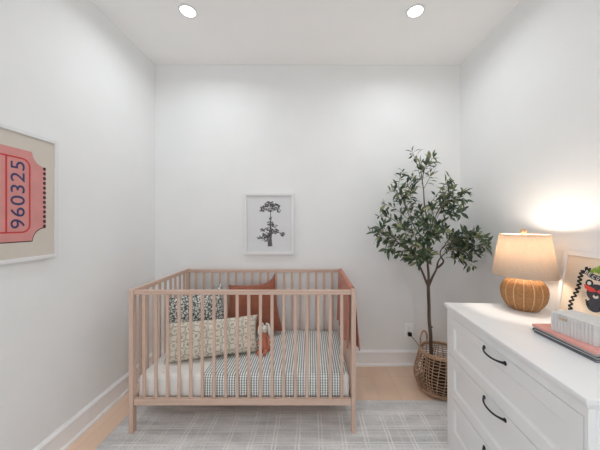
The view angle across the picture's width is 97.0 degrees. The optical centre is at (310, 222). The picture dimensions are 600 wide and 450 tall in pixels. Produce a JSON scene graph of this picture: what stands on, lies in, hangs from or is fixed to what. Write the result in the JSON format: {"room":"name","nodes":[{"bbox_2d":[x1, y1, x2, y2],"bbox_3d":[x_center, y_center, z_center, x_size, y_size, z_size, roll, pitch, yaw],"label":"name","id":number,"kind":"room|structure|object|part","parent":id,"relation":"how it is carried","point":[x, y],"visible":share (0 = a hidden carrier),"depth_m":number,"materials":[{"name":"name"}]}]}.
{"room":"bedroom","nodes":[
{"label":"bedroom","id":0,"kind":"room"},
{"bbox_2d":[0,0,154,449],"bbox_3d":[-1.445,-0.071,0.135,0.100,2.683,4.470,0,0,0],"label":"wall","id":1,"kind":"structure","parent":0,"point":[69,76],"depth_m":1.58,"materials":[{"name":"paint"}]},
{"bbox_2d":[0,123,58,264],"bbox_3d":[-1.381,-0.129,1.019,0.026,0.625,0.838,0,0,0],"label":"print","id":2,"kind":"object","parent":1,"relation":"attached to","point":[29,162],"visible":1,"depth_m":1.29,"materials":[{"name":"pink paper"}]},
{"bbox_2d":[0,144,46,243],"bbox_3d":[-1.376,-0.129,1.017,0.001,0.442,0.722,0,0,0],"label":"artwork","id":3,"kind":"object","parent":2,"relation":"attached to","point":[23,170],"depth_m":1.26,"materials":[{"name":"pink paper"}]},
{"bbox_2d":[33,353,151,449],"bbox_3d":[-1.383,1.202,0.135,0.024,0.135,4.470,0,0,0],"label":"baseboard","id":4,"kind":"structure","parent":1,"relation":"attached to","point":[75,427],"depth_m":1.64,"materials":[{"name":"paint"}]},
{"bbox_2d":[66,366,439,449],"bbox_3d":[-0.031,1.310,0.135,2.928,0.080,4.670,0,0,0],"label":"floor","id":5,"kind":"structure","parent":0,"point":[372,382],"depth_m":1.97,"materials":[{"name":"brown wood"}]},
{"bbox_2d":[95,400,450,449],"bbox_3d":[0.048,1.266,0.494,2.505,0.008,2.789,0,0,0],"label":"area rug","id":6,"kind":"object","parent":5,"relation":"on","point":[380,424],"visible":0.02,"depth_m":1.63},
{"bbox_2d":[129,268,355,432],"bbox_3d":[-0.411,0.835,1.964,1.363,0.870,0.755,0,0,0],"label":"crib","id":7,"kind":"object","parent":6,"relation":"on","point":[349,354],"visible":0.73,"depth_m":1.60,"materials":[{"name":"brown wood"}]},
{"bbox_3d":[-1.079,0.831,1.604,0.027,0.862,0.034,0,0,0],"label":"post","id":8,"kind":"part","parent":7,"relation":"part of","materials":[{"name":"brown wood"}]},
{"bbox_3d":[-1.079,0.414,1.964,0.022,0.028,0.687,0,0,0],"label":"rail","id":9,"kind":"part","parent":7,"relation":"part of","materials":[{"name":"brown wood"}]},
{"bbox_3d":[-1.079,0.835,2.325,0.027,0.870,0.034,0,0,0],"label":"post","id":10,"kind":"part","parent":7,"relation":"part of","materials":[{"name":"brown wood"}]},
{"bbox_3d":[-0.411,1.078,1.604,1.309,0.040,0.022,0,0,0],"label":"rail","id":11,"kind":"part","parent":7,"relation":"part of","materials":[{"name":"brown wood"}]},
{"bbox_3d":[-0.411,0.418,1.604,1.309,0.027,0.022,0,0,0],"label":"rail","id":12,"kind":"part","parent":7,"relation":"part of","materials":[{"name":"brown wood"}]},
{"bbox_2d":[139,353,348,396],"bbox_3d":[-0.414,1.003,1.962,1.304,0.136,0.680,0,0,0],"label":"mattress","id":13,"kind":"object","parent":7,"relation":"in","point":[207,360],"visible":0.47,"depth_m":1.63,"materials":[{"name":"white fabric"}]},
{"bbox_2d":[169,282,223,322],"bbox_3d":[-0.871,0.708,2.052,0.431,0.450,0.147,0,0,-35],"label":"throw pillow","id":14,"kind":"object","parent":13,"relation":"on","point":[196,298],"visible":0.38,"depth_m":2.01,"materials":[{"name":"multicoloured fabric"}]},
{"bbox_2d":[164,315,257,363],"bbox_3d":[-0.687,0.809,1.877,0.621,0.237,0.188,0,0,-13],"label":"lumbar pillow","id":15,"kind":"object","parent":13,"relation":"on","point":[231,322],"visible":0.73,"depth_m":1.82,"materials":[{"name":"beige fabric"}]},
{"bbox_2d":[227,274,281,331],"bbox_3d":[-0.474,0.677,2.219,0.484,0.501,0.147,0,0,-6],"label":"throw pillow","id":16,"kind":"object","parent":13,"relation":"on","point":[270,285],"visible":0.51,"depth_m":2.17,"materials":[{"name":"orange fabric"}]},
{"bbox_2d":[204,330,348,396],"bbox_3d":[-0.218,1.005,1.957,0.909,0.154,0.678,0,0,0],"label":"blanket","id":17,"kind":"object","parent":13,"relation":"on","point":[289,334],"visible":0.7,"depth_m":1.67,"materials":[{"name":"fabric"}]},
{"bbox_2d":[256,322,269,355],"bbox_3d":[-0.341,0.825,1.904,0.100,0.197,0.146,0,0,6],"label":"bunny","id":18,"kind":"object","parent":17,"relation":"on","point":[265,328],"visible":0.87,"depth_m":1.91},
{"bbox_3d":[-0.310,0.843,1.914,0.023,0.071,0.048,0,0,-29],"label":"arm","id":19,"kind":"part","parent":18,"relation":"part of"},
{"bbox_3d":[-0.411,0.418,2.325,1.309,0.027,0.022,0,0,0],"label":"rail","id":20,"kind":"part","parent":7,"relation":"part of","materials":[{"name":"brown wood"}]},
{"bbox_2d":[337,268,359,350],"bbox_3d":[0.266,0.616,1.966,0.086,0.447,0.668,0,0,0],"label":"blanket","id":21,"kind":"object","parent":7,"relation":"hanging from","point":[344,283],"visible":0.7,"depth_m":1.79,"materials":[{"name":"fabric"}]},
{"bbox_3d":[0.257,0.831,1.604,0.027,0.862,0.034,0,0,0],"label":"post","id":22,"kind":"part","parent":7,"relation":"part of","materials":[{"name":"brown wood"}]},
{"bbox_2d":[444,302,599,449],"bbox_3d":[0.995,0.861,1.100,0.536,0.802,0.848,0,0,3],"label":"dresser","id":23,"kind":"object","parent":6,"relation":"on","point":[510,386],"visible":0.98,"depth_m":1.03,"materials":[{"name":"paint"}]},
{"bbox_3d":[0.767,1.073,1.105,0.020,0.218,0.780,0,0,3],"label":"drawer","id":24,"kind":"part","parent":23,"relation":"part of","materials":[{"name":"white paint"}]},
{"bbox_3d":[0.767,0.851,1.105,0.020,0.214,0.780,0,0,3],"label":"drawer","id":25,"kind":"part","parent":23,"relation":"part of","materials":[{"name":"white paint"}]},
{"bbox_3d":[0.742,0.763,1.094,0.032,0.017,0.153,0,0,3],"label":"handle","id":26,"kind":"part","parent":23,"relation":"part of","materials":[{"name":"black metal"}]},
{"bbox_3d":[0.742,0.543,1.094,0.032,0.017,0.153,0,0,3],"label":"handle","id":27,"kind":"part","parent":23,"relation":"part of","materials":[{"name":"black metal"}]},
{"bbox_2d":[491,229,560,311],"bbox_3d":[1.140,0.246,1.420,0.290,0.426,0.290,0,0,0],"label":"table lamp","id":28,"kind":"object","parent":23,"relation":"on","point":[526,260],"visible":1,"depth_m":1.33,"materials":[{"name":"fabric"}]},
{"bbox_3d":[1.140,0.063,1.420,0.224,0.004,0.224,0,0,0],"label":"shade trim","id":29,"kind":"part","parent":28,"relation":"part of","materials":[{"name":"fabric"}]},
{"bbox_3d":[1.140,0.170,1.420,0.286,0.220,0.286,0,0,0],"label":"lamp shade","id":30,"kind":"part","parent":28,"relation":"part of","materials":[{"name":"fabric"}]},
{"bbox_3d":[1.140,0.277,1.420,0.290,0.004,0.290,0,0,0],"label":"shade trim","id":31,"kind":"part","parent":28,"relation":"part of","materials":[{"name":"fabric"}]},
{"bbox_2d":[534,331,599,362],"bbox_3d":[1.073,0.456,0.992,0.270,0.008,0.245,0,0,1],"label":"hardcover book","id":32,"kind":"object","parent":23,"relation":"on","point":[573,350],"visible":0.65,"depth_m":0.95,"materials":[{"name":"grey paper"}]},
{"bbox_2d":[532,328,599,360],"bbox_3d":[1.072,0.447,0.995,0.272,0.009,0.250,0,0,-1],"label":"hardcover book","id":33,"kind":"object","parent":32,"relation":"on","point":[534,329],"visible":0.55,"depth_m":0.97,"materials":[{"name":"pink paper"}]},
{"bbox_2d":[533,326,599,356],"bbox_3d":[1.074,0.438,0.996,0.268,0.008,0.248,0,0,0],"label":"hardcover book","id":34,"kind":"object","parent":33,"relation":"on","point":[533,326],"visible":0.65,"depth_m":0.96,"materials":[{"name":"paper"}]},
{"bbox_2d":[532,324,599,354],"bbox_3d":[1.072,0.429,0.995,0.274,0.009,0.252,0,0,0],"label":"hardcover book","id":35,"kind":"object","parent":34,"relation":"on","point":[592,349],"visible":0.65,"depth_m":0.97,"materials":[{"name":"pink paper"}]},
{"bbox_2d":[551,310,599,346],"bbox_3d":[1.020,0.389,0.992,0.114,0.072,0.157,0,0,-8],"label":"box","id":36,"kind":"object","parent":35,"relation":"on","point":[584,327],"visible":1,"depth_m":0.98,"materials":[{"name":"white stone"}]},
{"bbox_3d":[1.021,0.360,0.992,0.112,0.015,0.157,0,0,-8],"label":"lid","id":37,"kind":"part","parent":36,"relation":"part of","materials":[{"name":"white stone"}]},
{"bbox_2d":[554,251,599,316],"bbox_3d":[1.293,0.301,1.227,0.069,0.316,0.290,0,0,0],"label":"print","id":38,"kind":"object","parent":23,"relation":"on","point":[579,283],"visible":0.98,"depth_m":1.27,"materials":[{"name":"paper"}]},
{"bbox_2d":[413,330,446,400],"bbox_3d":[0.985,1.070,2.025,0.377,0.401,0.377,0,0,-4],"label":"woven basket","id":39,"kind":"object","parent":5,"relation":"on","point":[425,354],"visible":0.56,"depth_m":1.96,"materials":[{"name":"brown wicker"}]},
{"bbox_3d":[0.918,0.927,2.157,0.093,0.115,0.015,0,0,-27],"label":"handle","id":40,"kind":"part","parent":39,"relation":"part of","materials":[{"name":"brown wicker"}]},
{"bbox_2d":[367,147,492,396],"bbox_3d":[0.865,0.329,2.005,0.888,1.857,0.482,0,0,0],"label":"tree","id":41,"kind":"object","parent":39,"relation":"in","point":[457,241],"visible":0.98,"depth_m":1.97,"materials":[{"name":"green plant"}]},
{"bbox_3d":[0.985,1.170,2.025,0.256,0.176,0.256,0,0,0],"label":"nursery pot","id":42,"kind":"part","parent":41,"relation":"part of","materials":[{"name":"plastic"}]},
{"bbox_2d":[91,0,520,64],"bbox_3d":[-0.031,-1.463,0.135,2.928,0.100,4.670,0,0,0],"label":"ceiling","id":43,"kind":"structure","parent":0,"point":[223,32],"depth_m":1.95,"materials":[{"name":"paint"}]},
{"bbox_2d":[178,4,197,17],"bbox_3d":[-0.820,-1.409,1.766,0.120,0.007,0.120,0,0,0],"label":"recessed light","id":44,"kind":"object","parent":43,"relation":"in","point":[186,10],"visible":1,"depth_m":1.76,"materials":[{"name":"white paint"}]},
{"bbox_2d":[406,4,424,17],"bbox_3d":[0.696,-1.409,1.766,0.120,0.007,0.120,0,0,0],"label":"recessed light","id":45,"kind":"object","parent":43,"relation":"in","point":[416,10],"visible":1,"depth_m":1.76,"materials":[{"name":"white paint"}]},
{"bbox_2d":[155,65,459,349],"bbox_3d":[-0.031,-0.071,2.420,2.928,2.683,0.100,0,0,0],"label":"wall","id":46,"kind":"structure","parent":0,"point":[335,138],"depth_m":2.37,"materials":[{"name":"paint"}]},
{"bbox_2d":[244,193,293,254],"bbox_3d":[-0.371,0.007,2.357,0.443,0.548,0.026,0,0,0],"label":"print","id":47,"kind":"object","parent":46,"relation":"attached to","point":[268,217],"visible":1,"depth_m":2.35,"materials":[{"name":"white paper"}]},
{"bbox_2d":[161,350,446,365],"bbox_3d":[-0.031,1.202,2.358,2.681,0.135,0.024,0,0,0],"label":"baseboard","id":48,"kind":"structure","parent":46,"relation":"attached to","point":[363,357],"depth_m":2.36,"materials":[{"name":"paint"}]},
{"bbox_2d":[405,324,412,337],"bbox_3d":[0.875,0.961,2.366,0.076,0.124,0.008,0,0,0],"label":"wall outlet","id":49,"kind":"object","parent":46,"relation":"attached to","point":[408,327],"visible":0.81,"depth_m":2.36,"materials":[{"name":"plastic"}]},
{"bbox_2d":[460,0,599,309],"bbox_3d":[1.383,-0.071,0.135,0.100,2.683,4.470,0,0,0],"label":"wall","id":50,"kind":"structure","parent":0,"point":[530,90],"depth_m":1.59,"materials":[{"name":"paint"}]}
]}

